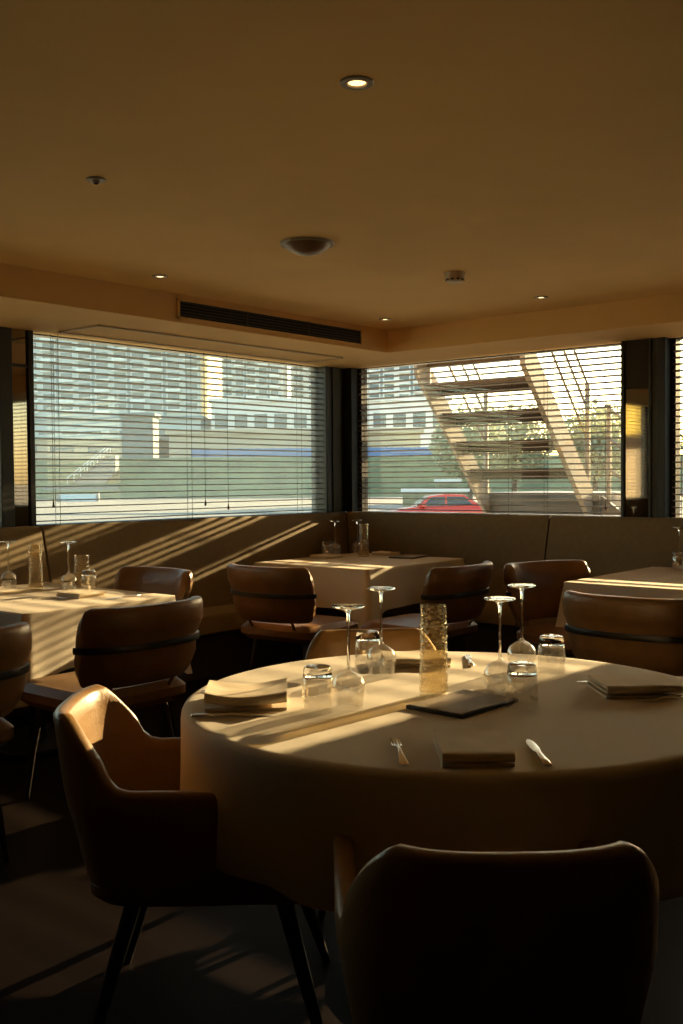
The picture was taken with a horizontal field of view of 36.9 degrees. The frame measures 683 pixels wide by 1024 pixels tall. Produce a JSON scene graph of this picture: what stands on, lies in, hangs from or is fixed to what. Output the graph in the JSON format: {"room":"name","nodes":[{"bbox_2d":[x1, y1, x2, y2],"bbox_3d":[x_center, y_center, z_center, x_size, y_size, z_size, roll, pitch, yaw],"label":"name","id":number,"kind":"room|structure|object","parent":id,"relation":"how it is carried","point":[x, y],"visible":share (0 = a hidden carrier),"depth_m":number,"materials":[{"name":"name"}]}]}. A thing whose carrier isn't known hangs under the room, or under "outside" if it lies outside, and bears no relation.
{"room":"restaurant dining room","nodes":[
{"label":"restaurant dining room","id":0,"kind":"room"},
{"bbox_2d":[0,0,682,329],"bbox_3d":[0.408,-1.225,1.422,8.100,0.150,9.420,1,2,40],"label":"ceiling","id":1,"kind":"structure","parent":0,"point":[527,149],"depth_m":3.43,"materials":[{"name":"paint"}]},
{"bbox_2d":[86,176,105,184],"bbox_3d":[-0.896,-1.204,3.737,0.074,0.020,0.074,1,2,40],"label":"ceiling sensor","id":2,"kind":"object","parent":1,"relation":"attached to","point":[96,180],"visible":1,"depth_m":3.72,"materials":[{"name":"silver plastic"}]},
{"bbox_2d":[152,275,167,278],"bbox_3d":[-0.978,-1.269,5.521,0.085,0.006,0.085,1,2,40],"label":"recessed light","id":3,"kind":"object","parent":1,"relation":"in","point":[153,276],"visible":1,"depth_m":5.51,"materials":[{"name":"silver"}]},
{"bbox_2d":[0,263,439,368],"bbox_3d":[-2.853,-1.222,4.692,1.140,0.318,10.220,1,2,40],"label":"ceiling bulkhead","id":4,"kind":"structure","parent":1,"relation":"attached to","point":[44,302],"depth_m":6.01,"materials":[{"name":"paint"}]},
{"bbox_2d":[59,325,342,362],"bbox_3d":[-0.875,-1.152,7.122,0.400,0.010,2.280,1,2,40],"label":"access panel","id":5,"kind":"object","parent":4,"relation":"attached to","point":[99,331],"visible":1,"depth_m":6.97,"materials":[{"name":"beige paint"}]},
{"bbox_2d":[176,298,362,345],"bbox_3d":[-0.409,-1.228,6.701,0.012,0.118,1.740,1,2,40],"label":"air vent","id":6,"kind":"object","parent":4,"relation":"attached to","point":[186,309],"visible":1,"depth_m":6.60,"materials":[{"name":"metal"}]},
{"bbox_2d":[280,237,333,255],"bbox_3d":[-0.160,-1.226,4.776,0.256,0.056,0.256,1,2,40],"label":"dome","id":7,"kind":"object","parent":1,"relation":"attached to","point":[303,246],"visible":1,"depth_m":4.71,"materials":[{"name":"silver"}]},
{"bbox_2d":[340,76,373,89],"bbox_3d":[0.043,-1.190,2.842,0.095,0.006,0.095,1,2,40],"label":"recessed light","id":8,"kind":"object","parent":1,"relation":"in","point":[351,82],"visible":1,"depth_m":2.84,"materials":[{"name":"silver"}]},
{"bbox_2d":[379,318,390,320],"bbox_3d":[0.300,-1.329,7.070,0.085,0.006,0.085,1,2,40],"label":"recessed light","id":9,"kind":"object","parent":1,"relation":"in","point":[380,319],"visible":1,"depth_m":7.06,"materials":[{"name":"silver"}]},
{"bbox_2d":[444,271,464,283],"bbox_3d":[0.609,-1.259,5.502,0.112,0.050,0.112,1,2,40],"label":"smoke detector","id":10,"kind":"object","parent":1,"relation":"attached to","point":[453,277],"visible":1,"depth_m":5.46,"materials":[{"name":"beige plastic"}]},
{"bbox_2d":[388,293,682,360],"bbox_3d":[3.700,-1.293,5.317,8.080,0.318,0.820,1,2,40],"label":"ceiling bulkhead","id":11,"kind":"structure","parent":1,"relation":"attached to","point":[659,316],"depth_m":6.88,"materials":[{"name":"paint"}]},
{"bbox_2d":[534,296,547,298],"bbox_3d":[1.218,-1.310,6.254,0.085,0.006,0.085,1,2,40],"label":"recessed light","id":12,"kind":"object","parent":1,"relation":"in","point":[536,297],"visible":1,"depth_m":6.24,"materials":[{"name":"silver"}]},
{"bbox_2d":[0,658,682,1023],"bbox_3d":[0.252,1.317,2.228,9.300,0.120,10.300,1,2,40],"label":"floor","id":13,"kind":"structure","parent":0,"point":[227,964],"depth_m":2.90,"materials":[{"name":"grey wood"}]},
{"bbox_2d":[0,622,31,862],"bbox_3d":[-1.443,0.805,3.524,0.616,0.846,0.663,-2,3,-44],"label":"dining chair","id":14,"kind":"object","parent":13,"relation":"on","point":[15,639],"visible":1,"depth_m":3.48,"materials":[{"name":"leather"}]},
{"bbox_2d":[0,526,74,718],"bbox_3d":[-2.760,0.661,4.986,0.550,1.047,3.278,1,2,40],"label":"bench","id":15,"kind":"object","parent":13,"relation":"on","point":[19,553],"visible":0.27,"depth_m":6.20,"materials":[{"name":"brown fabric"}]},
{"bbox_2d":[20,596,202,799],"bbox_3d":[-0.948,0.778,4.251,0.663,0.846,0.616,1,2,40],"label":"dining chair","id":16,"kind":"object","parent":13,"relation":"on","point":[138,653],"visible":0.89,"depth_m":4.05,"materials":[{"name":"leather"}]},
{"bbox_2d":[51,566,192,729],"bbox_3d":[-1.167,0.740,5.469,0.616,0.846,0.663,1,2,40],"label":"dining chair","id":17,"kind":"object","parent":13,"relation":"on","point":[178,582],"visible":0.3,"depth_m":5.66,"materials":[{"name":"leather"}]},
{"bbox_2d":[53,684,329,1023],"bbox_3d":[-0.362,0.858,2.571,0.664,0.792,0.524,0,2,-1],"label":"armchair","id":18,"kind":"object","parent":13,"relation":"on","point":[145,842],"visible":0.68,"depth_m":2.35,"materials":[{"name":"leather"}]},
{"bbox_2d":[39,512,350,681],"bbox_3d":[-0.723,0.567,7.405,0.550,1.047,3.015,1,2,40],"label":"bench","id":19,"kind":"object","parent":13,"relation":"on","point":[205,547],"visible":0.36,"depth_m":7.16,"materials":[{"name":"brown fabric"}]},
{"bbox_2d":[198,604,343,635],"bbox_3d":[-0.714,0.731,7.315,0.415,0.135,2.880,1,2,40],"label":"seat cushion","id":20,"kind":"object","parent":19,"relation":"on","point":[217,619],"depth_m":6.96,"materials":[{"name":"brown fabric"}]},
{"bbox_2d":[227,563,357,669],"bbox_3d":[-0.289,0.716,5.993,0.616,0.846,0.663,1,2,36],"label":"dining chair","id":21,"kind":"object","parent":13,"relation":"on","point":[278,604],"visible":0.91,"depth_m":5.74,"materials":[{"name":"leather"}]},
{"bbox_2d":[305,628,435,920],"bbox_3d":[0.138,0.826,3.421,0.524,0.792,0.664,-1,2,-7],"label":"armchair","id":22,"kind":"object","parent":13,"relation":"on","point":[326,643],"visible":0.11,"depth_m":3.68,"materials":[{"name":"brown leather"}]},
{"bbox_2d":[361,561,492,651],"bbox_3d":[0.510,0.712,5.936,0.663,0.846,0.616,1,2,40],"label":"dining chair","id":23,"kind":"object","parent":13,"relation":"on","point":[462,590],"visible":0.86,"depth_m":5.68,"materials":[{"name":"leather"}]},
{"bbox_2d":[346,512,551,653],"bbox_3d":[0.619,0.541,7.892,1.965,1.047,0.550,1,2,40],"label":"bench","id":24,"kind":"object","parent":13,"relation":"on","point":[501,540],"visible":0.31,"depth_m":7.72,"materials":[{"name":"brown fabric"}]},
{"bbox_2d":[383,600,516,626],"bbox_3d":[0.628,0.705,7.802,1.830,0.135,0.415,1,2,40],"label":"seat cushion","id":25,"kind":"object","parent":24,"relation":"on","point":[488,617],"depth_m":7.21,"materials":[{"name":"brown fabric"}]},
{"bbox_2d":[333,835,658,1023],"bbox_3d":[0.251,0.878,1.809,0.524,0.792,0.664,0,2,-1],"label":"armchair","id":26,"kind":"object","parent":13,"relation":"on","point":[425,936],"visible":0.99,"depth_m":1.50,"materials":[{"name":"brown leather"}]},
{"bbox_2d":[503,560,591,658],"bbox_3d":[1.278,0.714,5.682,0.616,0.846,0.663,-1,2,-28],"label":"dining chair","id":27,"kind":"object","parent":13,"relation":"on","point":[540,601],"visible":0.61,"depth_m":5.84,"materials":[{"name":"leather"}]},
{"bbox_2d":[517,516,682,657],"bbox_3d":[2.617,0.580,6.211,3.232,1.047,0.550,1,2,40],"label":"bench","id":28,"kind":"object","parent":13,"relation":"on","point":[608,545],"visible":0.42,"depth_m":7.02,"materials":[{"name":"brown fabric"}]},
{"bbox_2d":[517,617,556,626],"bbox_3d":[2.574,0.743,6.165,3.232,0.135,0.415,1,2,40],"label":"seat cushion","id":29,"kind":"object","parent":28,"relation":"on","point":[544,620],"depth_m":6.93,"materials":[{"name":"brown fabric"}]},
{"bbox_2d":[563,590,682,677],"bbox_3d":[1.329,0.755,4.410,0.616,0.846,0.663,1,2,39],"label":"dining chair","id":30,"kind":"object","parent":13,"relation":"on","point":[638,632],"visible":0.66,"depth_m":4.15,"materials":[{"name":"leather"}]},
{"bbox_3d":[-1.544,0.801,5.192,1.096,0.745,0.846,1,2,40],"label":"dining table","id":31,"kind":"object","parent":13,"relation":"on","visible":0},
{"bbox_2d":[0,582,191,708],"bbox_3d":[-1.546,0.624,5.186,1.261,0.401,1.018,1,2,40],"label":"tablecloth","id":32,"kind":"object","parent":31,"relation":"on","point":[53,622],"visible":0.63,"depth_m":4.67,"materials":[{"name":"beige fabric"}]},
{"bbox_2d":[0,540,16,588],"bbox_3d":[-1.797,0.284,5.522,0.087,0.262,0.087,1,2,29],"label":"wine glass","id":33,"kind":"object","parent":32,"relation":"on","point":[7,542],"visible":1,"depth_m":5.52,"materials":[{"name":"white"}]},
{"bbox_2d":[28,544,43,589],"bbox_3d":[-1.630,0.292,5.456,0.078,0.243,0.078,0,2,11],"label":"glass","id":34,"kind":"object","parent":32,"relation":"on","point":[28,544],"visible":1,"depth_m":5.46,"materials":[{"name":"clear glass"}]},
{"bbox_2d":[33,596,70,598],"bbox_3d":[-1.423,0.420,5.031,0.193,0.012,0.024,-1,2,-10],"label":"fork","id":35,"kind":"object","parent":32,"relation":"on","point":[50,596],"visible":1,"depth_m":5.03,"materials":[{"name":"silver metal"}]},
{"bbox_2d":[60,541,76,587],"bbox_3d":[-1.437,0.285,5.393,0.087,0.262,0.087,0,2,11],"label":"wine glass","id":36,"kind":"object","parent":32,"relation":"on","point":[68,543],"visible":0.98,"depth_m":5.39,"materials":[{"name":"white"}]},
{"bbox_2d":[56,589,105,598],"bbox_3d":[-1.306,0.410,5.140,0.175,0.026,0.170,1,2,35],"label":"napkin","id":37,"kind":"object","parent":32,"relation":"on","point":[82,593],"visible":0.99,"depth_m":5.10,"materials":[{"name":"beige fabric"}]},
{"bbox_2d":[74,554,89,587],"bbox_3d":[-1.416,0.321,5.582,0.090,0.175,0.089,0,2,23],"label":"glass","id":38,"kind":"object","parent":32,"relation":"on","point":[87,554],"visible":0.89,"depth_m":5.58,"materials":[{"name":"clear glass"}]},
{"bbox_2d":[81,569,96,583],"bbox_3d":[-1.322,0.359,5.360,0.081,0.114,0.081,0,2,17],"label":"tumbler","id":39,"kind":"object","parent":32,"relation":"on","point":[88,572],"visible":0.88,"depth_m":5.33,"materials":[{"name":"clear glass"}]},
{"bbox_2d":[109,594,139,598],"bbox_3d":[-1.079,0.419,5.052,0.020,0.007,0.212,1,2,40],"label":"knife","id":40,"kind":"object","parent":32,"relation":"on","point":[137,594],"visible":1,"depth_m":5.07,"materials":[{"name":"silver metal"}]},
{"bbox_3d":[0.139,0.720,7.283,0.976,0.745,1.096,1,2,40],"label":"dining table","id":41,"kind":"object","parent":13,"relation":"on","visible":0},
{"bbox_2d":[254,553,465,628],"bbox_3d":[0.137,0.542,7.278,1.146,0.400,1.266,1,2,40],"label":"tablecloth","id":42,"kind":"object","parent":41,"relation":"on","point":[346,579],"visible":0.69,"depth_m":6.76,"materials":[{"name":"beige fabric"}]},
{"bbox_2d":[310,554,342,558],"bbox_3d":[-0.112,0.325,7.505,0.170,0.025,0.176,-2,3,-45],"label":"napkin","id":43,"kind":"object","parent":42,"relation":"on","point":[317,556],"visible":1,"depth_m":7.45,"materials":[{"name":"beige fabric"}]},
{"bbox_2d":[322,541,331,544],"bbox_3d":[-0.110,0.275,7.684,0.081,0.114,0.081,0,2,0],"label":"tumbler","id":44,"kind":"object","parent":42,"relation":"on","point":[323,542],"visible":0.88,"depth_m":7.65,"materials":[{"name":"clear glass"}]},
{"bbox_2d":[330,520,338,553],"bbox_3d":[-0.048,0.196,7.819,0.087,0.262,0.087,0,2,0],"label":"wine glass","id":45,"kind":"object","parent":42,"relation":"on","point":[334,521],"visible":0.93,"depth_m":7.81,"materials":[{"name":"white"}]},
{"bbox_2d":[352,519,362,551],"bbox_3d":[0.123,0.189,7.982,0.087,0.262,0.087,1,2,34],"label":"wine glass","id":46,"kind":"object","parent":42,"relation":"on","point":[356,520],"visible":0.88,"depth_m":7.98,"materials":[{"name":"white"}]},
{"bbox_2d":[357,539,367,551],"bbox_3d":[0.159,0.268,7.824,0.081,0.114,0.081,1,2,29],"label":"tumbler","id":47,"kind":"object","parent":42,"relation":"on","point":[362,541],"visible":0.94,"depth_m":7.80,"materials":[{"name":"clear glass"}]},
{"bbox_2d":[359,526,368,556],"bbox_3d":[0.166,0.208,7.605,0.078,0.243,0.078,-1,2,-11],"label":"glass","id":48,"kind":"object","parent":42,"relation":"on","point":[359,526],"visible":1,"depth_m":7.60,"materials":[{"name":"clear glass"}]},
{"bbox_2d":[372,551,400,555],"bbox_3d":[0.338,0.312,7.728,0.170,0.028,0.138,1,2,40],"label":"napkin","id":49,"kind":"object","parent":42,"relation":"on","point":[378,553],"visible":1,"depth_m":7.69,"materials":[{"name":"beige fabric"}]},
{"bbox_2d":[389,554,429,558],"bbox_3d":[0.498,0.327,7.515,0.200,0.011,0.280,1,2,30],"label":"folder","id":50,"kind":"object","parent":42,"relation":"on","point":[405,556],"visible":1,"depth_m":7.45,"materials":[{"name":"black leather"}]},
{"bbox_3d":[2.053,0.755,5.777,1.106,0.745,1.176,1,2,40],"label":"dining table","id":51,"kind":"object","parent":13,"relation":"on","visible":0},
{"bbox_2d":[550,567,682,654],"bbox_3d":[2.056,0.577,5.763,1.260,0.401,1.337,1,2,40],"label":"tablecloth","id":52,"kind":"object","parent":51,"relation":"on","point":[650,582],"visible":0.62,"depth_m":5.61,"materials":[{"name":"beige fabric"}]},
{"bbox_2d":[671,551,682,561],"bbox_3d":[2.077,0.302,6.315,0.081,0.114,0.081,0,2,11],"label":"tumbler","id":53,"kind":"object","parent":52,"relation":"on","point":[677,553],"visible":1,"depth_m":6.28,"materials":[{"name":"clear glass"}]},
{"bbox_2d":[672,527,682,566],"bbox_3d":[2.116,0.225,6.422,0.087,0.262,0.087,-1,2,-6],"label":"wine glass","id":54,"kind":"object","parent":52,"relation":"on","point":[678,528],"visible":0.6,"depth_m":6.42,"materials":[{"name":"white"}]},
{"bbox_3d":[0.310,0.867,2.730,1.406,0.745,1.406,1,2,40],"label":"round table","id":55,"kind":"object","parent":13,"relation":"on","visible":0},
{"bbox_2d":[180,652,682,911],"bbox_3d":[0.314,0.648,2.725,1.464,0.317,1.461,1,2,40],"label":"tablecloth","id":56,"kind":"object","parent":55,"relation":"on","point":[285,784],"visible":0.75,"depth_m":2.17,"materials":[{"name":"beige fabric"}]},
{"bbox_2d":[191,713,277,716],"bbox_3d":[-0.263,0.496,2.509,0.212,0.007,0.020,-1,2,-7],"label":"knife","id":57,"kind":"object","parent":56,"relation":"on","point":[204,714],"visible":1,"depth_m":2.50,"materials":[{"name":"silver metal"}]},
{"bbox_2d":[204,678,286,711],"bbox_3d":[-0.244,0.470,2.645,0.205,0.050,0.190,-1,2,-3],"label":"napkin","id":58,"kind":"object","parent":56,"relation":"on","point":[219,696],"visible":1,"depth_m":2.58,"materials":[{"name":"beige fabric"}]},
{"bbox_2d":[302,664,333,711],"bbox_3d":[-0.059,0.441,2.559,0.081,0.114,0.081,1,2,31],"label":"tumbler","id":59,"kind":"object","parent":56,"relation":"on","point":[312,671],"visible":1,"depth_m":2.53,"materials":[{"name":"clear glass"}]},
{"bbox_2d":[332,603,365,706],"bbox_3d":[0.018,0.365,2.588,0.087,0.262,0.087,0,2,22],"label":"wine glass","id":60,"kind":"object","parent":56,"relation":"on","point":[347,607],"visible":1,"depth_m":2.58,"materials":[{"name":"white"}]},
{"bbox_2d":[332,668,365,706],"bbox_3d":[0.018,0.445,2.591,0.087,0.102,0.087,0,2,22],"label":"bowl","id":61,"kind":"object","parent":60,"relation":"attached to","point":[346,668],"depth_m":2.59,"materials":[{"name":"clear glass"}]},
{"bbox_2d":[355,630,380,657],"bbox_3d":[0.081,0.421,3.135,0.081,0.114,0.081,-1,2,-11],"label":"tumbler","id":62,"kind":"object","parent":56,"relation":"on","point":[366,636],"visible":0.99,"depth_m":3.10,"materials":[{"name":"clear glass"}]},
{"bbox_2d":[367,586,395,675],"bbox_3d":[0.116,0.351,3.000,0.087,0.262,0.087,0,2,17],"label":"wine glass","id":63,"kind":"object","parent":56,"relation":"on","point":[380,589],"visible":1,"depth_m":3.00,"materials":[{"name":"white"}]},
{"bbox_2d":[390,738,408,765],"bbox_3d":[0.121,0.502,2.157,0.024,0.012,0.193,-1,2,-3],"label":"fork","id":64,"kind":"object","parent":56,"relation":"on","point":[403,761],"visible":1,"depth_m":2.12,"materials":[{"name":"silver metal"}]},
{"bbox_2d":[381,650,450,667],"bbox_3d":[0.230,0.458,3.204,0.200,0.031,0.169,-1,2,-3],"label":"napkin","id":65,"kind":"object","parent":56,"relation":"on","point":[430,658],"visible":0.98,"depth_m":3.13,"materials":[{"name":"beige fabric"}]},
{"bbox_2d":[419,604,447,697],"bbox_3d":[0.243,0.367,2.710,0.078,0.243,0.078,0,2,3],"label":"vase","id":66,"kind":"object","parent":56,"relation":"on","point":[421,624],"visible":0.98,"depth_m":2.71,"materials":[{"name":"clear glass"}]},
{"bbox_2d":[406,689,517,718],"bbox_3d":[0.309,0.487,2.611,0.175,0.011,0.250,1,3,42],"label":"folder","id":67,"kind":"object","parent":56,"relation":"on","point":[461,704],"visible":1,"depth_m":2.58,"materials":[{"name":"black leather"}]},
{"bbox_2d":[465,654,473,665],"bbox_3d":[0.404,0.467,3.241,0.020,0.007,0.212,0,2,4],"label":"knife","id":68,"kind":"object","parent":56,"relation":"on","point":[468,657],"visible":1,"depth_m":3.22,"materials":[{"name":"silver metal"}]},
{"bbox_2d":[433,728,514,767],"bbox_3d":[0.274,0.493,2.150,0.145,0.030,0.219,0,2,0],"label":"napkin","id":69,"kind":"object","parent":56,"relation":"on","point":[455,747],"visible":1,"depth_m":2.09,"materials":[{"name":"beige fabric"}]},
{"bbox_2d":[483,596,515,693],"bbox_3d":[0.421,0.358,2.724,0.087,0.262,0.087,-1,2,-11],"label":"wine glass","id":70,"kind":"object","parent":56,"relation":"on","point":[499,600],"visible":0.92,"depth_m":2.72,"materials":[{"name":"white"}]},
{"bbox_2d":[506,661,537,707],"bbox_3d":[0.454,0.436,2.575,0.081,0.114,0.081,0,2,23],"label":"tumbler","id":71,"kind":"object","parent":56,"relation":"on","point":[523,669],"visible":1,"depth_m":2.55,"materials":[{"name":"clear glass"}]},
{"bbox_2d":[507,583,536,664],"bbox_3d":[0.537,0.346,3.049,0.087,0.262,0.087,-2,2,-34],"label":"wine glass","id":72,"kind":"object","parent":56,"relation":"on","point":[520,586],"visible":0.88,"depth_m":3.04,"materials":[{"name":"white"}]},
{"bbox_2d":[526,739,551,766],"bbox_3d":[0.411,0.502,2.147,0.020,0.007,0.212,0,2,-1],"label":"knife","id":73,"kind":"object","parent":56,"relation":"on","point":[533,746],"visible":1,"depth_m":2.13,"materials":[{"name":"silver metal"}]},
{"bbox_2d":[538,634,565,674],"bbox_3d":[0.618,0.421,3.015,0.081,0.114,0.081,0,2,6],"label":"tumbler","id":74,"kind":"object","parent":56,"relation":"on","point":[547,640],"visible":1,"depth_m":2.99,"materials":[{"name":"clear glass"}]},
{"bbox_2d":[587,673,682,698],"bbox_3d":[0.786,0.467,2.758,0.200,0.035,0.185,-1,2,-3],"label":"napkin","id":75,"kind":"object","parent":56,"relation":"on","point":[622,686],"visible":0.98,"depth_m":2.70,"materials":[{"name":"beige fabric"}]},
{"bbox_2d":[635,696,682,700],"bbox_3d":[0.852,0.480,2.643,0.193,0.012,0.024,-1,2,-5],"label":"fork","id":76,"kind":"object","parent":56,"relation":"on","point":[657,698],"visible":1,"depth_m":2.64,"materials":[{"name":"silver metal"}]},
{"bbox_2d":[0,496,682,527],"bbox_3d":[-4.992,-0.405,78.976,129.997,0.020,77.898,0,2,0],"label":"road","id":77,"kind":"object","parent":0,"point":[158,500],"visible":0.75,"depth_m":79.05,"materials":[{"name":"grey asphalt"}]},
{"bbox_2d":[56,493,99,501],"bbox_3d":[-26.796,-1.472,104.202,4.300,0.850,0.500,0,2,0],"label":"wall","id":78,"kind":"structure","parent":77,"relation":"on","point":[97,495],"depth_m":104.01,"materials":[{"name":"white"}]},
{"bbox_2d":[36,509,682,514],"bbox_3d":[-9.990,0.116,63.635,99.998,0.150,1.200,0,2,0],"label":"kerb","id":79,"kind":"object","parent":77,"relation":"on","point":[680,509],"visible":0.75,"depth_m":63.04,"materials":[{"name":"grey concrete"}]},
{"bbox_2d":[401,489,469,506],"bbox_3d":[5.504,-0.627,60.211,4.000,1.520,0.520,0,2,0],"label":"wall","id":80,"kind":"structure","parent":77,"relation":"on","point":[405,501],"depth_m":59.99,"materials":[{"name":"concrete"}]},
{"bbox_2d":[389,494,482,512],"bbox_3d":[4.107,-0.072,44.006,4.171,1.445,1.930,-1,2,-5],"label":"car","id":81,"kind":"object","parent":77,"relation":"on","point":[448,496],"visible":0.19,"depth_m":43.34,"materials":[{"name":"red paint"}]},
{"bbox_2d":[434,479,460,486],"bbox_3d":[7.900,-1.429,76.193,2.000,2.050,0.520,0,2,0],"label":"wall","id":82,"kind":"structure","parent":77,"relation":"on","point":[435,480],"depth_m":75.97,"materials":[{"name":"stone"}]},
{"bbox_2d":[428,404,509,498],"bbox_3d":[10.391,-4.734,83.851,6.756,8.143,6.587,1,2,36],"label":"tree","id":83,"kind":"object","parent":77,"relation":"on","point":[451,457],"visible":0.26,"depth_m":82.98,"materials":[{"name":"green plant"}]},
{"bbox_2d":[488,403,550,491],"bbox_3d":[15.479,-5.411,91.848,7.399,8.897,7.574,1,2,40],"label":"tree","id":84,"kind":"object","parent":77,"relation":"on","point":[524,426],"visible":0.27,"depth_m":90.47,"materials":[{"name":"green plant"}]},
{"bbox_2d":[558,398,620,490],"bbox_3d":[20.407,-4.984,82.804,6.087,8.556,6.285,1,2,40],"label":"tree","id":85,"kind":"object","parent":77,"relation":"on","point":[595,423],"visible":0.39,"depth_m":81.60,"materials":[{"name":"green plant"}]},
{"bbox_2d":[572,402,620,474],"bbox_3d":[25.461,-5.889,97.768,7.618,9.314,7.619,1,2,40],"label":"tree","id":86,"kind":"object","parent":77,"relation":"on","point":[613,403],"visible":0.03,"depth_m":96.81,"materials":[{"name":"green plant"}]},
{"bbox_2d":[35,454,682,498],"bbox_3d":[24.982,-4.911,133.911,349.993,5.200,31.999,0,2,0],"label":"grass bank","id":87,"kind":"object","parent":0,"point":[37,462],"visible":0.32,"depth_m":123.21,"materials":[{"name":"green plant"}]},
{"bbox_2d":[42,413,160,489],"bbox_3d":[-29.637,-7.157,128.180,11.800,10.700,13.900,0,2,0],"label":"stair tower","id":88,"kind":"object","parent":87,"relation":"on","point":[124,418],"visible":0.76,"depth_m":130.65,"materials":[{"name":"grey concrete"}]},
{"bbox_2d":[191,446,431,456],"bbox_3d":[-3.540,-7.640,129.968,30.999,1.150,0.500,0,2,0],"label":"fence","id":89,"kind":"object","parent":87,"relation":"on","point":[216,452],"visible":0.41,"depth_m":129.82,"materials":[{"name":"blue metal"}]},
{"bbox_3d":[-3.202,0.061,5.022,0.180,2.262,10.200,1,2,40],"label":"wall","id":90,"kind":"structure","parent":0,"visible":0},
{"bbox_2d":[0,327,35,526],"bbox_3d":[-2.050,-0.516,6.329,0.182,1.212,0.240,1,2,40],"label":"trim","id":91,"kind":"structure","parent":90,"relation":"attached to","point":[17,414],"depth_m":6.28,"materials":[{"name":"black metal"}]},
{"bbox_2d":[33,333,318,524],"bbox_3d":[-1.106,-0.547,7.530,0.080,1.242,2.830,1,2,40],"label":"window","id":92,"kind":"structure","parent":90,"relation":"in","point":[314,496],"depth_m":8.10,"materials":[{"name":"black"}]},
{"bbox_2d":[33,333,323,525],"bbox_3d":[-1.056,-0.552,7.461,0.069,1.228,2.760,1,2,40],"label":"blind","id":93,"kind":"object","parent":92,"relation":"attached to","point":[34,340],"visible":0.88,"depth_m":7.24,"materials":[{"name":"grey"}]},
{"bbox_2d":[317,366,358,512],"bbox_3d":[-0.029,-0.608,8.684,0.240,1.212,0.415,1,2,40],"label":"trim","id":94,"kind":"structure","parent":90,"relation":"attached to","point":[339,463],"depth_m":8.61,"materials":[{"name":"black metal"}]},
{"bbox_3d":[3.543,-0.019,5.891,9.020,2.262,0.180,1,2,40],"label":"wall","id":95,"kind":"structure","parent":0,"visible":0},
{"bbox_2d":[358,343,620,515],"bbox_3d":[1.097,-0.578,7.956,2.440,1.242,0.080,1,2,40],"label":"window","id":96,"kind":"structure","parent":95,"relation":"in","point":[361,370],"depth_m":8.67,"materials":[{"name":"black"}]},
{"bbox_2d":[356,349,620,516],"bbox_3d":[1.051,-0.582,7.887,2.380,1.228,0.068,1,2,40],"label":"blind","id":97,"kind":"object","parent":96,"relation":"attached to","point":[612,350],"visible":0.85,"depth_m":7.79,"materials":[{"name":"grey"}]},
{"bbox_2d":[621,337,670,517],"bbox_3d":[2.106,-0.571,7.040,0.315,1.212,0.182,1,2,40],"label":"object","id":98,"kind":"structure","parent":95,"relation":"attached to","point":[645,363],"depth_m":6.97,"materials":[{"name":"black metal"}]},
{"bbox_2d":[669,337,682,517],"bbox_3d":[2.875,-0.543,6.460,1.630,1.242,0.080,1,2,40],"label":"window","id":99,"kind":"structure","parent":95,"relation":"in","point":[673,340],"depth_m":6.94,"materials":[{"name":"black"}]},
{"bbox_2d":[671,343,682,517],"bbox_3d":[2.834,-0.548,6.396,1.570,1.228,0.054,1,2,40],"label":"blind","id":100,"kind":"object","parent":99,"relation":"attached to","point":[676,344],"visible":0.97,"depth_m":6.87,"materials":[{"name":"brown"}]},
{"bbox_3d":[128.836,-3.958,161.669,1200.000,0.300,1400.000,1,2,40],"label":"ground","id":101,"kind":"structure","parent":0,"visible":0},
{"bbox_2d":[35,434,168,458],"bbox_3d":[-45.033,-7.396,163.839,35.000,9.100,19.000,0,2,0],"label":"building","id":102,"kind":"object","parent":101,"relation":"on","point":[75,436],"visible":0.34,"depth_m":154.73,"materials":[{"name":"beige concrete"}]},
{"bbox_2d":[35,415,210,434],"bbox_3d":[-48.056,-10.958,198.740,45.000,14.000,19.000,0,2,0],"label":"building","id":103,"kind":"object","parent":101,"relation":"on","point":[37,420],"visible":0.12,"depth_m":189.54,"materials":[{"name":"grey concrete"}]},
{"bbox_2d":[33,337,221,418],"bbox_3d":[-67.262,-40.431,337.503,52.800,64.200,79.500,0,2,0],"label":"apartment block","id":104,"kind":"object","parent":101,"relation":"on","point":[37,344],"visible":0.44,"depth_m":298.84,"materials":[{"name":"grey"}]},
{"bbox_2d":[222,358,286,397],"bbox_3d":[-25.510,-39.648,303.515,17.300,64.200,31.500,0,2,0],"label":"apartment block","id":105,"kind":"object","parent":101,"relation":"on","point":[230,360],"visible":0.24,"depth_m":288.87,"materials":[{"name":"grey concrete"}]},
{"bbox_2d":[165,428,423,457],"bbox_3d":[-7.038,-7.988,163.823,39.000,9.700,19.000,0,2,0],"label":"building","id":106,"kind":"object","parent":101,"relation":"on","point":[180,433],"visible":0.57,"depth_m":154.73,"materials":[{"name":"beige concrete"}]},
{"bbox_2d":[208,397,451,452],"bbox_3d":[-2.070,-12.860,198.683,45.000,17.100,19.000,0,2,0],"label":"building","id":107,"kind":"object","parent":101,"relation":"on","point":[224,417],"visible":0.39,"depth_m":189.44,"materials":[{"name":"white concrete"}]},
{"bbox_2d":[291,366,424,396],"bbox_3d":[5.240,-40.033,323.515,41.800,63.200,31.500,0,2,0],"label":"apartment block","id":108,"kind":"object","parent":101,"relation":"on","point":[404,367],"visible":0.09,"depth_m":308.78,"materials":[{"name":"white concrete"}]},
{"label":"outside","id":109,"kind":"structure","parent":0,"visible":0},
{"bbox_3d":[3.272,1.667,12.582,28.000,0.060,34.000,1,2,40],"label":"terrace","id":110,"kind":"object","parent":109,"visible":0},
{"bbox_2d":[414,350,682,514],"bbox_3d":[2.818,-0.246,9.031,3.820,4.488,2.400,1,2,40],"label":"staircase","id":111,"kind":"structure","parent":110,"relation":"on","point":[587,411],"depth_m":9.53,"materials":[{"name":"beige concrete"}]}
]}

